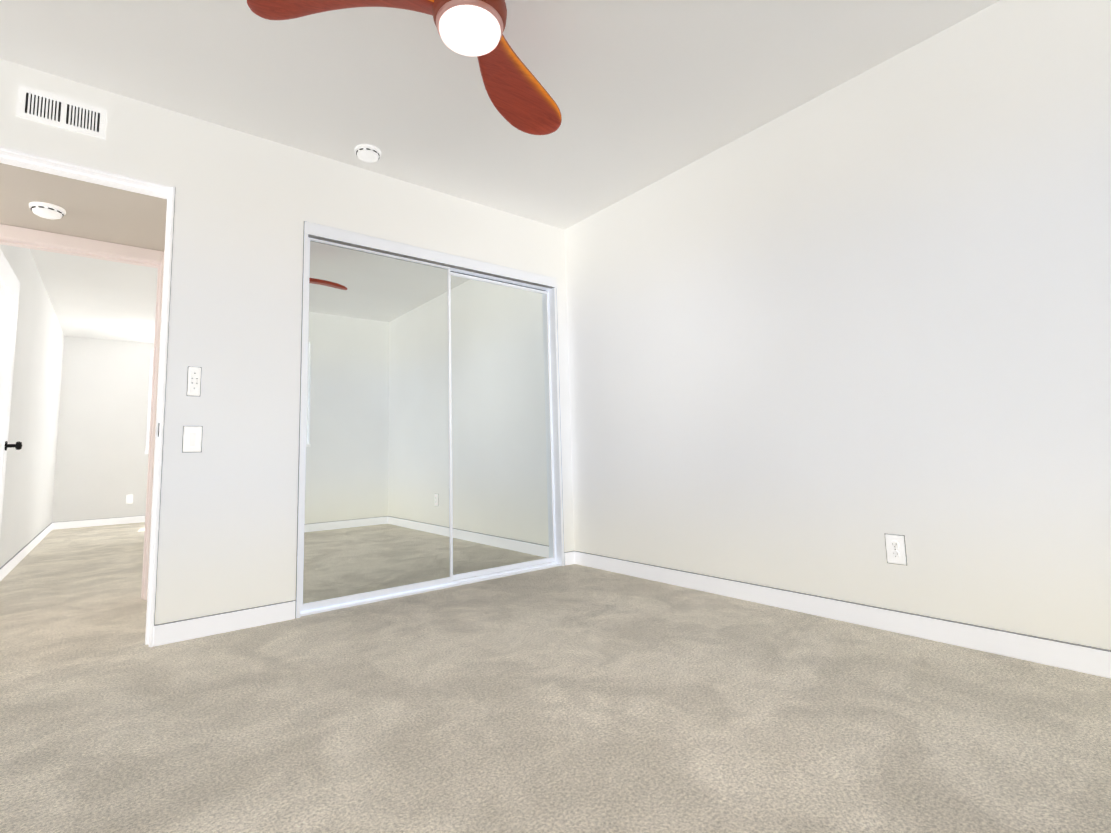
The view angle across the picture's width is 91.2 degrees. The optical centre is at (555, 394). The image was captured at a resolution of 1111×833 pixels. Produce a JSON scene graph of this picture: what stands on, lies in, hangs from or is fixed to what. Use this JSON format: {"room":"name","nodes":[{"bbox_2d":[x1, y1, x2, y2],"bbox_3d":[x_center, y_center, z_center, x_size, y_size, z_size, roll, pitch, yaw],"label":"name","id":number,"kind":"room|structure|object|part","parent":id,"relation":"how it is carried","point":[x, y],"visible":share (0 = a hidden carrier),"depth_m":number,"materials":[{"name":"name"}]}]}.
{"room":"empty bedroom","nodes":[
{"label":"empty bedroom","id":0,"kind":"room"},
{"bbox_2d":[0,244,63,567],"bbox_3d":[-4.764,0.136,4.885,0.120,2.590,5.250,3,-8,-39],"label":"wall","id":1,"kind":"structure","parent":0,"point":[27,506],"depth_m":4.73,"materials":[{"name":"paint"}]},
{"bbox_2d":[0,249,19,530],"bbox_3d":[-3.284,0.209,3.176,0.041,1.973,0.720,3,-8,-38],"label":"door leaf","id":2,"kind":"structure","parent":1,"relation":"in","point":[9,290],"depth_m":3.35,"materials":[{"name":"paint"}]},
{"bbox_2d":[5,441,21,450],"bbox_3d":[-3.418,0.321,3.434,0.076,0.060,0.060,3,-8,-38],"label":"door handle","id":3,"kind":"object","parent":2,"relation":"attached to","point":[18,445],"depth_m":3.42,"materials":[{"name":"black metal"}]},
{"bbox_2d":[0,515,144,580],"bbox_3d":[-3.219,1.466,5.959,3.750,0.085,5.250,3,-8,-39],"label":"baseboard","id":4,"kind":"structure","parent":1,"relation":"attached to","point":[7,568],"depth_m":6.88,"materials":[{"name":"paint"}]},
{"bbox_2d":[0,163,166,251],"bbox_3d":[-3.172,-1.038,2.189,2.995,0.100,0.910,3,-8,-39],"label":"ceiling","id":5,"kind":"structure","parent":0,"point":[98,212],"depth_m":2.77,"materials":[{"name":"paint"}]},
{"bbox_2d":[29,202,65,218],"bbox_3d":[-2.566,-0.922,2.747,0.136,0.046,0.136,3,-8,-39],"label":"smoke detector","id":6,"kind":"object","parent":5,"relation":"attached to","point":[46,210],"visible":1,"depth_m":2.71,"materials":[{"name":"white plastic"}]},
{"bbox_2d":[30,249,157,342],"bbox_3d":[-3.327,-1.000,6.270,3.990,0.120,5.370,3,-8,-39],"label":"ceiling","id":7,"kind":"structure","parent":0,"point":[98,299],"depth_m":5.45,"materials":[{"name":"paint"}]},
{"bbox_2d":[52,336,153,521],"bbox_3d":[-4.932,0.492,8.171,3.990,2.590,0.120,3,-8,-39],"label":"wall","id":8,"kind":"structure","parent":0,"point":[101,468],"depth_m":7.22,"materials":[{"name":"paint"}]},
{"bbox_2d":[126,495,132,503],"bbox_3d":[-5.735,1.405,7.323,0.070,0.116,0.006,3,-8,-39],"label":"outlet plate","id":9,"kind":"object","parent":8,"relation":"attached to","point":[129,499],"visible":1,"depth_m":7.32,"materials":[{"name":"white plastic"}]},
{"bbox_2d":[145,351,153,453],"bbox_3d":[-5.196,0.126,7.973,1.260,1.450,0.130,3,-8,-39],"label":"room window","id":10,"kind":"structure","parent":8,"relation":"in","point":[149,406],"depth_m":7.61,"materials":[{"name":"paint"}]},
{"bbox_2d":[0,59,573,624],"bbox_3d":[-1.284,-0.157,2.933,3.690,2.560,0.120,3,-8,-39],"label":"wall","id":11,"kind":"structure","parent":0,"point":[246,205],"depth_m":2.65,"materials":[{"name":"paint"}]},
{"bbox_2d":[17,85,106,138],"bbox_3d":[-2.102,-1.205,2.325,0.280,0.136,0.010,3,-8,-39],"label":"air vent","id":12,"kind":"object","parent":11,"relation":"in","point":[55,110],"visible":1,"depth_m":2.32,"materials":[{"name":"white plastic"}]},
{"bbox_2d":[0,146,175,646],"bbox_3d":[-2.143,0.033,2.215,0.968,2.078,0.148,3,-8,-39],"label":"door frame","id":13,"kind":"structure","parent":11,"relation":"in","point":[13,157],"depth_m":2.42,"materials":[{"name":"paint"}]},
{"bbox_2d":[182,426,202,452],"bbox_3d":[-1.663,0.203,2.493,0.076,0.122,0.015,3,-8,-39],"label":"light switch","id":14,"kind":"object","parent":11,"relation":"attached to","point":[192,440],"visible":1,"depth_m":2.49,"materials":[{"name":"white plastic"}]},
{"bbox_2d":[186,366,201,396],"bbox_3d":[-1.670,-0.063,2.516,0.054,0.138,0.024,3,-8,-39],"label":"switch","id":15,"kind":"object","parent":11,"relation":"attached to","point":[193,381],"visible":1,"depth_m":2.51,"materials":[{"name":"white plastic"}]},
{"bbox_2d":[153,551,574,645],"bbox_3d":[-1.207,1.065,2.751,3.450,0.088,0.012,3,-8,-39],"label":"baseboard","id":16,"kind":"structure","parent":11,"relation":"attached to","point":[197,628],"depth_m":2.50,"materials":[{"name":"paint"}]},
{"bbox_2d":[303,240,449,603],"bbox_3d":[-0.983,0.128,3.107,0.827,1.906,0.006,3,-8,-39],"label":"mirror glass","id":17,"kind":"object","parent":11,"relation":"attached to","point":[377,501],"visible":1,"depth_m":3.07,"materials":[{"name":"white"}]},
{"bbox_2d":[296,221,563,617],"bbox_3d":[-0.676,0.134,3.379,1.722,2.042,0.132,3,-8,-39],"label":"mirrored closet doors","id":18,"kind":"structure","parent":11,"relation":"in","point":[555,560],"depth_m":3.34,"materials":[{"name":"white metal"}]},
{"bbox_2d":[295,221,564,617],"bbox_3d":[-0.648,0.127,3.344,1.729,2.046,0.038,3,-8,-39],"label":"closet frame","id":19,"kind":"object","parent":11,"relation":"attached to","point":[414,258],"visible":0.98,"depth_m":3.15,"materials":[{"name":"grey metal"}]},
{"bbox_2d":[450,271,544,290],"bbox_3d":[-0.729,-0.783,3.511,1.682,0.055,0.005,3,-8,-39],"label":"closet track","id":20,"kind":"object","parent":11,"relation":"attached to","point":[496,280],"visible":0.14,"depth_m":3.77,"materials":[{"name":"black"}]},
{"bbox_2d":[451,275,552,574],"bbox_3d":[-0.366,0.178,3.645,0.827,1.884,0.006,3,-8,-39],"label":"mirror glass","id":21,"kind":"object","parent":11,"relation":"attached to","point":[501,490],"visible":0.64,"depth_m":3.63,"materials":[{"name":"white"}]},
{"bbox_2d":[0,0,999,229],"bbox_3d":[-0.240,-1.543,1.728,3.690,0.120,3.570,3,-8,-39],"label":"ceiling","id":22,"kind":"structure","parent":0,"point":[643,93],"depth_m":2.38,"materials":[{"name":"paint"}]},
{"bbox_2d":[355,144,380,161],"bbox_3d":[-1.021,-1.306,2.961,0.136,0.046,0.136,3,-8,-39],"label":"smoke detector","id":23,"kind":"object","parent":22,"relation":"attached to","point":[367,153],"visible":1,"depth_m":2.93,"materials":[{"name":"white plastic"}]},
{"bbox_2d":[247,0,561,134],"bbox_3d":[-0.183,-1.316,1.631,1.162,0.355,1.039,3,-8,-39],"label":"ceiling fan","id":24,"kind":"object","parent":22,"relation":"hanging from","point":[521,98],"visible":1,"depth_m":1.73,"materials":[{"name":"brown wood"}]},
{"bbox_3d":[-0.619,-1.208,1.688,0.568,0.091,0.381,3,-8,-39],"label":"blade","id":25,"kind":"part","parent":24,"relation":"part of","materials":[{"name":"brown wood"}]},
{"bbox_3d":[-0.142,-1.183,2.054,0.559,0.091,0.411,3,-8,-39],"label":"blade","id":26,"kind":"part","parent":24,"relation":"part of","materials":[{"name":"brown wood"}]},
{"bbox_2d":[0,522,1110,832],"bbox_3d":[-1.933,1.336,4.120,4.290,0.120,9.970,3,-8,-39],"label":"floor","id":27,"kind":"structure","parent":0,"point":[574,698],"depth_m":1.60,"materials":[{"name":"beige carpet"}]},
{"bbox_2d":[564,0,1110,649],"bbox_3d":[1.224,-0.257,2.665,0.120,2.560,3.450,3,-8,-39],"label":"wall","id":28,"kind":"structure","parent":0,"point":[822,344],"depth_m":2.33,"materials":[{"name":"paint"}]},
{"bbox_2d":[574,551,1110,677],"bbox_3d":[1.174,0.973,2.535,0.012,0.088,3.318,3,-8,-39],"label":"baseboard","id":29,"kind":"structure","parent":28,"relation":"attached to","point":[1073,657],"depth_m":2.26,"materials":[{"name":"paint"}]},
{"bbox_2d":[884,533,907,565],"bbox_3d":[1.413,0.643,2.261,0.009,0.122,0.076,3,-8,-39],"label":"wall outlet","id":30,"kind":"object","parent":28,"relation":"attached to","point":[895,544],"visible":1,"depth_m":2.26,"materials":[{"name":"white plastic"}]},
{"bbox_3d":[-2.329,-0.091,3.411,5.920,2.590,0.120,3,-8,-39],"label":"wall","id":31,"kind":"structure","parent":0,"visible":0},
{"bbox_2d":[0,224,163,599],"bbox_3d":[-2.728,0.140,3.059,0.868,2.078,0.148,3,-8,-39],"label":"door frame","id":32,"kind":"structure","parent":31,"relation":"attached to","point":[15,236],"depth_m":3.19,"materials":[{"name":"paint"}]}
]}

